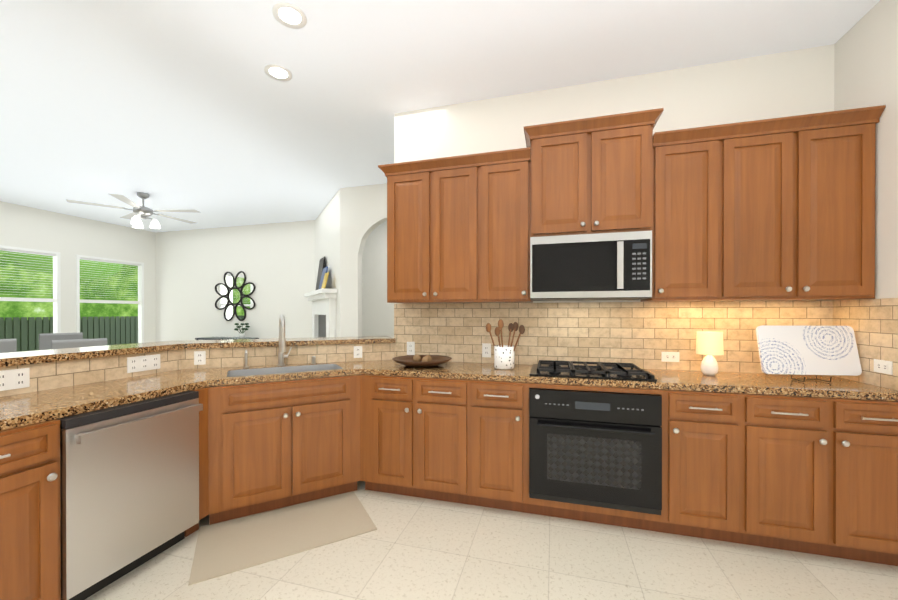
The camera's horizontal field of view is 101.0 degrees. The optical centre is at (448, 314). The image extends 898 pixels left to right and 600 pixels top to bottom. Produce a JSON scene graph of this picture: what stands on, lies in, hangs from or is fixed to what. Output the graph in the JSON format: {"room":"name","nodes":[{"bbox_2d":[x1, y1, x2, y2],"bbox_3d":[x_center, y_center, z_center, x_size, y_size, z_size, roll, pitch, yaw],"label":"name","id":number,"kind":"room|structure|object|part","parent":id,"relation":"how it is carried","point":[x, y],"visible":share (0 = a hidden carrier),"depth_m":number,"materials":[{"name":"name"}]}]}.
{"room":"kitchen","nodes":[
{"label":"kitchen","id":0,"kind":"room"},
{"bbox_2d":[0,201,155,342],"bbox_3d":[-7.806,-0.233,3.564,0.120,3.100,9.790,0,0,16],"label":"wall","id":1,"kind":"structure","parent":0,"point":[68,237],"depth_m":6.75,"materials":[{"name":"white paint"}]},
{"bbox_2d":[0,245,60,332],"bbox_3d":[-7.083,-0.193,5.999,0.150,1.795,1.250,0,0,16],"label":"window","id":2,"kind":"structure","parent":1,"relation":"in","point":[56,300],"depth_m":6.52,"materials":[{"name":"white wood"}]},
{"bbox_2d":[0,248,55,295],"bbox_3d":[-7.095,-0.680,6.001,0.045,0.727,1.092,0,0,16],"label":"window blind","id":3,"kind":"object","parent":2,"relation":"attached to","point":[1,249],"visible":1,"depth_m":6.17,"materials":[{"name":"white plastic"}]},
{"bbox_2d":[76,254,143,342],"bbox_3d":[-6.702,-0.198,7.352,0.150,1.795,1.220,0,0,16],"label":"window","id":4,"kind":"structure","parent":1,"relation":"in","point":[140,302],"depth_m":7.53,"materials":[{"name":"white wood"}]},
{"bbox_2d":[80,258,140,298],"bbox_3d":[-6.714,-0.685,7.353,0.045,0.727,1.062,0,0,16],"label":"window blind","id":5,"kind":"object","parent":4,"relation":"attached to","point":[109,274],"visible":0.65,"depth_m":7.31,"materials":[{"name":"white plastic"}]},
{"bbox_2d":[0,349,179,396],"bbox_3d":[-2.289,0.792,1.780,0.130,1.063,2.103,0,0,16],"label":"wall","id":6,"kind":"structure","parent":0,"point":[53,375],"depth_m":2.14,"materials":[{"name":"beige tile"}]},
{"bbox_2d":[0,368,29,390],"bbox_3d":[-2.196,0.328,1.855,0.007,0.100,0.137,0,0,16],"label":"outlet","id":7,"kind":"object","parent":6,"relation":"attached to","point":[14,379],"visible":1,"depth_m":1.87,"materials":[{"name":"white plastic"}]},
{"bbox_2d":[127,354,159,372],"bbox_3d":[-2.026,0.325,2.456,0.007,0.100,0.199,0,0,16],"label":"outlet","id":8,"kind":"object","parent":6,"relation":"attached to","point":[142,363],"visible":1,"depth_m":2.45,"materials":[{"name":"white plastic"}]},
{"bbox_2d":[0,336,394,366],"bbox_3d":[-1.624,0.237,2.187,1.628,0.040,3.292,0,0,16],"label":"bar","id":9,"kind":"object","parent":6,"relation":"on","point":[29,357],"visible":1,"depth_m":2.59,"materials":[{"name":"brown stone"}]},
{"bbox_2d":[156,220,314,341],"bbox_3d":[-4.488,-0.246,7.632,4.060,3.100,0.158,0,0,16],"label":"wall","id":10,"kind":"structure","parent":0,"point":[274,263],"depth_m":7.54,"materials":[{"name":"white paint"}]},
{"bbox_3d":[-4.360,-0.366,7.531,1.014,1.014,0.034,0,0,16],"label":"flower mirror","id":11,"kind":"part","parent":10,"relation":"part of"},
{"bbox_2d":[180,343,393,387],"bbox_3d":[-1.196,0.788,3.046,1.246,1.063,1.058,0,0,16],"label":"wall","id":12,"kind":"structure","parent":0,"point":[257,356],"depth_m":2.97,"materials":[{"name":"beige tile"}]},
{"bbox_2d":[194,351,205,364],"bbox_3d":[-1.850,0.325,2.748,0.072,0.100,0.007,0,0,-21],"label":"outlet","id":13,"kind":"object","parent":12,"relation":"attached to","point":[199,357],"visible":1,"depth_m":2.75,"materials":[{"name":"white plastic"}]},
{"bbox_2d":[354,346,361,357],"bbox_3d":[-0.778,0.324,3.165,0.072,0.100,0.007,0,0,-21],"label":"outlet","id":14,"kind":"object","parent":12,"relation":"attached to","point":[357,351],"visible":1,"depth_m":3.16,"materials":[{"name":"white plastic"}]},
{"bbox_2d":[315,189,339,336],"bbox_3d":[-1.992,-0.241,6.177,0.120,3.100,2.051,0,0,-29],"label":"wall","id":15,"kind":"structure","parent":0,"point":[327,232],"depth_m":5.76,"materials":[{"name":"white paint"}]},
{"bbox_2d":[304,288,336,337],"bbox_3d":[-2.141,0.469,6.095,0.217,1.680,1.700,0,0,-29],"label":"fireplace","id":16,"kind":"object","parent":15,"relation":"attached to","point":[323,300],"visible":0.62,"depth_m":5.75,"materials":[{"name":"white"}]},
{"bbox_2d":[316,256,324,289],"bbox_3d":[-2.156,-0.657,6.198,0.095,0.568,0.400,0,0,-29],"label":"picture frame","id":17,"kind":"object","parent":16,"relation":"on","point":[321,264],"visible":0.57,"depth_m":6.18,"materials":[{"name":"black mirror"}]},
{"bbox_2d":[319,266,327,288],"bbox_3d":[-1.984,-0.556,5.836,0.100,0.368,0.320,0,0,-29],"label":"picture frame","id":18,"kind":"object","parent":16,"relation":"on","point":[325,270],"visible":0.5,"depth_m":5.84,"materials":[{"name":"blue"}]},
{"bbox_2d":[321,272,328,288],"bbox_3d":[-1.857,-0.495,5.541,0.075,0.248,0.240,0,0,-29],"label":"picture frame","id":19,"kind":"object","parent":16,"relation":"on","point":[325,280],"visible":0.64,"depth_m":5.49,"materials":[{"name":"yellow"}]},
{"bbox_2d":[340,183,386,336],"bbox_3d":[0.731,-0.236,4.675,4.690,3.100,0.120,0,0,16],"label":"wall","id":20,"kind":"structure","parent":0,"point":[363,212],"depth_m":5.20,"materials":[{"name":"white paint"}]},
{"bbox_2d":[362,222,393,337],"bbox_3d":[0.513,-0.243,6.814,6.270,3.100,0.120,0,0,16],"label":"wall","id":21,"kind":"structure","parent":0,"point":[377,314],"depth_m":7.30,"materials":[{"name":"white paint"}]},
{"bbox_2d":[0,0,879,231],"bbox_3d":[-2.771,-1.809,2.477,11.100,0.060,11.000,0,0,16],"label":"ceiling","id":22,"kind":"structure","parent":0,"point":[175,104],"depth_m":2.75,"materials":[{"name":"white paint"}]},
{"bbox_2d":[66,192,200,228],"bbox_3d":[-4.530,-1.546,5.553,1.568,0.484,1.498,0,0,16],"label":"ceiling fan","id":23,"kind":"object","parent":22,"relation":"hanging from","point":[142,212],"visible":1,"depth_m":5.45,"materials":[{"name":"silver metal"}]},
{"bbox_2d":[264,64,291,81],"bbox_3d":[-1.256,-1.775,2.725,0.190,0.006,0.190,0,0,16],"label":"recessed light","id":24,"kind":"object","parent":22,"relation":"in","point":[278,72],"visible":1,"depth_m":2.72,"materials":[{"name":"white plastic"}]},
{"bbox_2d":[272,2,306,28],"bbox_3d":[-0.947,-1.773,2.202,0.190,0.006,0.190,0,0,16],"label":"recessed light","id":25,"kind":"object","parent":22,"relation":"in","point":[289,15],"visible":1,"depth_m":2.20,"materials":[{"name":"white plastic"}]},
{"bbox_2d":[85,481,897,599],"bbox_3d":[-2.771,1.351,2.487,11.100,0.060,11.000,0,0,16],"label":"floor","id":26,"kind":"structure","parent":0,"point":[413,548],"depth_m":1.93,"materials":[{"name":"tile"}]},
{"bbox_2d":[0,339,16,352],"bbox_3d":[-5.215,0.806,4.166,0.480,1.019,0.460,0,0,40],"label":"dining chair","id":27,"kind":"object","parent":26,"relation":"on","point":[8,345],"visible":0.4,"depth_m":4.39,"materials":[{"name":"grey fabric"}]},
{"bbox_2d":[0,419,60,599],"bbox_3d":[-2.017,0.888,1.377,0.627,0.874,0.582,0,0,16],"label":"base cabinet","id":28,"kind":"object","parent":26,"relation":"on","point":[30,531],"depth_m":1.48,"materials":[{"name":"brown wood"}]},
{"bbox_2d":[39,332,82,349],"bbox_3d":[-6.133,0.801,5.819,0.480,1.019,0.460,0,0,36],"label":"dining chair","id":29,"kind":"object","parent":26,"relation":"on","point":[45,341],"visible":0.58,"depth_m":5.60,"materials":[{"name":"grey fabric"}]},
{"bbox_2d":[52,338,106,348],"bbox_3d":[-4.197,0.806,4.242,0.480,1.019,0.460,0,0,40],"label":"dining chair","id":30,"kind":"object","parent":26,"relation":"on","point":[63,344],"visible":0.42,"depth_m":4.33,"materials":[{"name":"grey fabric"}]},
{"bbox_2d":[57,391,202,599],"bbox_3d":[-1.806,0.887,1.942,0.652,0.872,0.612,0,0,16],"label":"dishwasher","id":31,"kind":"object","parent":26,"relation":"on","point":[129,482],"visible":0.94,"depth_m":1.79,"materials":[{"name":"grey metal"}]},
{"bbox_2d":[195,337,258,339],"bbox_3d":[-4.410,0.886,7.359,1.200,0.838,0.370,0,0,16],"label":"console table","id":32,"kind":"object","parent":26,"relation":"on","point":[213,338],"visible":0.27,"depth_m":7.27,"materials":[{"name":"grey metal"}]},
{"bbox_2d":[234,323,249,337],"bbox_3d":[-4.052,0.319,7.251,0.284,0.292,0.269,0,0,16],"label":"potted plant","id":33,"kind":"object","parent":32,"relation":"on","point":[241,334],"visible":1,"depth_m":7.21,"materials":[{"name":"green plant"}]},
{"bbox_2d":[188,491,376,585],"bbox_3d":[-0.989,1.317,2.275,0.950,0.007,0.550,0,0,-29],"label":"mat","id":34,"kind":"object","parent":26,"relation":"on","point":[231,546],"visible":1,"depth_m":2.22,"materials":[{"name":"fabric"}]},
{"bbox_2d":[208,375,359,524],"bbox_3d":[-1.144,0.884,2.634,0.933,0.874,0.448,0,0,-29],"label":"base cabinet","id":35,"kind":"object","parent":26,"relation":"on","point":[276,445],"visible":1,"depth_m":2.44,"materials":[{"name":"brown wood"}]},
{"bbox_2d":[360,374,479,505],"bbox_3d":[-0.140,0.883,2.870,0.894,0.874,0.627,0,0,16],"label":"base cabinet","id":36,"kind":"object","parent":26,"relation":"on","point":[420,436],"depth_m":2.57,"materials":[{"name":"brown wood"}]},
{"bbox_2d":[480,380,535,513],"bbox_3d":[0.371,0.883,2.726,0.464,0.874,0.627,0,0,16],"label":"base cabinet","id":37,"kind":"object","parent":26,"relation":"on","point":[504,406],"depth_m":2.41,"materials":[{"name":"brown wood"}]},
{"bbox_2d":[636,388,763,546],"bbox_3d":[1.553,0.884,2.393,0.475,0.874,0.627,0,0,16],"label":"base cabinet","id":38,"kind":"object","parent":26,"relation":"on","point":[713,442],"depth_m":2.09,"materials":[{"name":"brown wood"}]},
{"bbox_2d":[529,388,661,514],"bbox_3d":[0.938,0.824,2.482,0.753,0.695,0.596,0,0,16],"label":"wall oven","id":39,"kind":"object","parent":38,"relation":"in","point":[597,449],"visible":0.98,"depth_m":2.24,"materials":[{"name":"grey metal"}]},
{"bbox_2d":[764,395,897,565],"bbox_3d":[2.043,0.885,2.254,0.841,0.874,0.627,0,0,16],"label":"base cabinet","id":40,"kind":"object","parent":26,"relation":"on","point":[813,475],"depth_m":1.95,"materials":[{"name":"brown wood"}]},
{"bbox_2d":[0,360,897,430],"bbox_3d":[0.005,0.428,1.592,4.384,0.040,2.988,0,0,16],"label":"countertop","id":41,"kind":"structure","parent":40,"relation":"on","point":[20,410],"depth_m":2.20,"materials":[{"name":"brown stone"}]},
{"bbox_2d":[243,350,248,367],"bbox_3d":[-1.512,0.335,2.758,0.089,0.135,0.089,0,0,16],"label":"soap dispenser","id":42,"kind":"object","parent":41,"relation":"on","point":[246,360],"visible":1,"depth_m":2.78,"materials":[{"name":"silver metal"}]},
{"bbox_2d":[277,314,291,365],"bbox_3d":[-1.273,0.202,2.843,0.170,0.400,0.200,0,0,16],"label":"faucet","id":43,"kind":"object","parent":41,"relation":"on","point":[282,347],"visible":1,"depth_m":2.79,"materials":[{"name":"silver metal"}]},
{"bbox_2d":[224,364,346,385],"bbox_3d":[-1.185,0.526,2.707,0.774,0.239,0.374,0,0,-29],"label":"sink basin","id":44,"kind":"object","parent":41,"relation":"in","point":[266,371],"visible":0.04,"depth_m":2.83,"materials":[{"name":"silver metal"}]},
{"bbox_2d":[311,356,315,363],"bbox_3d":[-1.095,0.369,2.997,0.033,0.065,0.034,0,0,16],"label":"air gap cap","id":45,"kind":"object","parent":41,"relation":"on","point":[313,359],"visible":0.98,"depth_m":2.98,"materials":[{"name":"silver metal"}]},
{"bbox_2d":[392,354,451,366],"bbox_3d":[-0.210,0.360,2.905,0.470,0.084,0.470,0,0,16],"label":"bowl","id":46,"kind":"object","parent":41,"relation":"on","point":[416,360],"visible":1,"depth_m":2.90,"materials":[{"name":"brown wood"}]},
{"bbox_2d":[486,319,524,369],"bbox_3d":[0.418,0.220,2.755,0.293,0.365,0.162,0,0,16],"label":"utensil crock","id":47,"kind":"object","parent":41,"relation":"on","point":[504,357],"visible":1,"depth_m":2.70,"materials":[{"name":"white ceramic"}]},
{"bbox_2d":[529,360,656,381],"bbox_3d":[0.954,0.380,2.559,0.750,0.046,0.495,0,0,16],"label":"gas cooktop","id":48,"kind":"object","parent":41,"relation":"in","point":[604,370],"visible":1,"depth_m":2.41,"materials":[{"name":"black metal"}]},
{"bbox_2d":[696,331,723,375],"bbox_3d":[1.732,0.261,2.461,0.152,0.285,0.152,0,0,16],"label":"table lamp","id":49,"kind":"object","parent":41,"relation":"on","point":[709,344],"visible":1,"depth_m":2.42,"materials":[{"name":"white ceramic"}]},
{"bbox_2d":[791,375,831,381],"bbox_3d":[2.187,0.312,2.253,0.146,0.182,0.141,0,0,7],"label":"stand","id":50,"kind":"object","parent":41,"relation":"on","point":[809,379],"visible":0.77,"depth_m":2.26,"materials":[{"name":"black metal"}]},
{"bbox_2d":[756,325,861,375],"bbox_3d":[2.188,0.219,2.260,0.536,0.300,0.016,0,-12,7],"label":"platter","id":51,"kind":"object","parent":50,"relation":"on","point":[809,350],"visible":0.98,"depth_m":2.25,"materials":[{"name":"white ceramic"}]},
{"bbox_2d":[394,44,834,303],"bbox_3d":[1.042,-0.230,2.924,3.140,3.100,0.120,0,0,16],"label":"wall","id":52,"kind":"structure","parent":0,"point":[785,84],"depth_m":2.73,"materials":[{"name":"white paint"}]},
{"bbox_2d":[378,147,532,303],"bbox_3d":[0.059,-0.629,2.931,1.166,1.073,0.393,0,0,16],"label":"upper cabinet","id":53,"kind":"object","parent":52,"relation":"attached to","point":[458,229],"visible":0.98,"depth_m":2.77,"materials":[{"name":"brown wood"}]},
{"bbox_2d":[524,108,663,236],"bbox_3d":[0.991,-0.922,2.651,0.866,0.754,0.423,0,0,16],"label":"upper cabinet","id":54,"kind":"object","parent":52,"relation":"attached to","point":[593,175],"visible":1,"depth_m":2.48,"materials":[{"name":"brown wood"}]},
{"bbox_2d":[530,231,651,300],"bbox_3d":[0.978,-0.318,2.639,0.757,0.428,0.436,0,0,16],"label":"microwave","id":55,"kind":"object","parent":54,"relation":"attached to","point":[604,266],"visible":1,"depth_m":2.45,"materials":[{"name":"grey"}]},
{"bbox_2d":[394,298,897,389],"bbox_3d":[0.931,0.176,2.531,3.140,0.530,0.700,0,0,16],"label":"backsplash","id":56,"kind":"structure","parent":52,"relation":"attached to","point":[642,335],"depth_m":2.75,"materials":[{"name":"tile"}]},
{"bbox_2d":[407,342,414,354],"bbox_3d":[-0.335,0.299,3.237,0.072,0.115,0.007,0,0,16],"label":"electrical outlet","id":57,"kind":"object","parent":56,"relation":"attached to","point":[410,348],"visible":0.98,"depth_m":3.23,"materials":[{"name":"white plastic"}]},
{"bbox_2d":[482,343,490,357],"bbox_3d":[0.310,0.299,3.056,0.072,0.115,0.007,0,0,16],"label":"electrical outlet","id":58,"kind":"object","parent":56,"relation":"attached to","point":[486,349],"visible":1,"depth_m":3.05,"materials":[{"name":"white plastic"}]},
{"bbox_2d":[661,352,679,361],"bbox_3d":[1.609,0.310,2.689,0.115,0.072,0.007,0,0,16],"label":"electrical outlet","id":59,"kind":"object","parent":56,"relation":"attached to","point":[669,356],"visible":1,"depth_m":2.69,"materials":[{"name":"white plastic"}]},
{"bbox_2d":[874,359,892,374],"bbox_3d":[2.415,0.292,2.061,0.007,0.072,0.115,0,0,16],"label":"electrical outlet","id":60,"kind":"object","parent":56,"relation":"attached to","point":[883,366],"visible":1,"depth_m":2.05,"materials":[{"name":"white plastic"}]},
{"bbox_2d":[640,105,885,301],"bbox_3d":[1.925,-0.627,2.404,1.153,1.073,0.393,0,0,16],"label":"upper cabinet","id":61,"kind":"object","parent":52,"relation":"attached to","point":[778,209],"visible":1,"depth_m":2.25,"materials":[{"name":"brown wood"}]},
{"bbox_2d":[834,0,897,300],"bbox_3d":[2.201,-0.224,1.029,0.120,3.100,10.340,0,0,16],"label":"wall","id":62,"kind":"structure","parent":0,"point":[866,62],"depth_m":2.09,"materials":[{"name":"white paint"}]},
{"label":"outside","id":63,"kind":"structure","parent":0,"visible":0},
{"bbox_2d":[0,253,137,319],"bbox_3d":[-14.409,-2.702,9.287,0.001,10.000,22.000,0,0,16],"label":"trees","id":64,"kind":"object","parent":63,"point":[20,309],"depth_m":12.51,"materials":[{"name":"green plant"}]},
{"label":"ground","id":65,"kind":"structure","parent":63,"visible":0},
{"bbox_2d":[0,250,123,279],"bbox_3d":[-9.802,-1.454,6.938,3.706,5.702,7.745,0,0,16],"label":"tree","id":66,"kind":"object","parent":65,"relation":"on","point":[102,274],"visible":0.1,"depth_m":8.26,"materials":[{"name":"green plant"}]},
{"bbox_2d":[0,316,137,351],"bbox_3d":[-11.158,0.731,8.429,0.130,1.300,22.090,0,0,16],"label":"fence","id":67,"kind":"object","parent":65,"relation":"on","point":[113,330],"visible":0.19,"depth_m":10.59,"materials":[{"name":"green wood"}]}
]}

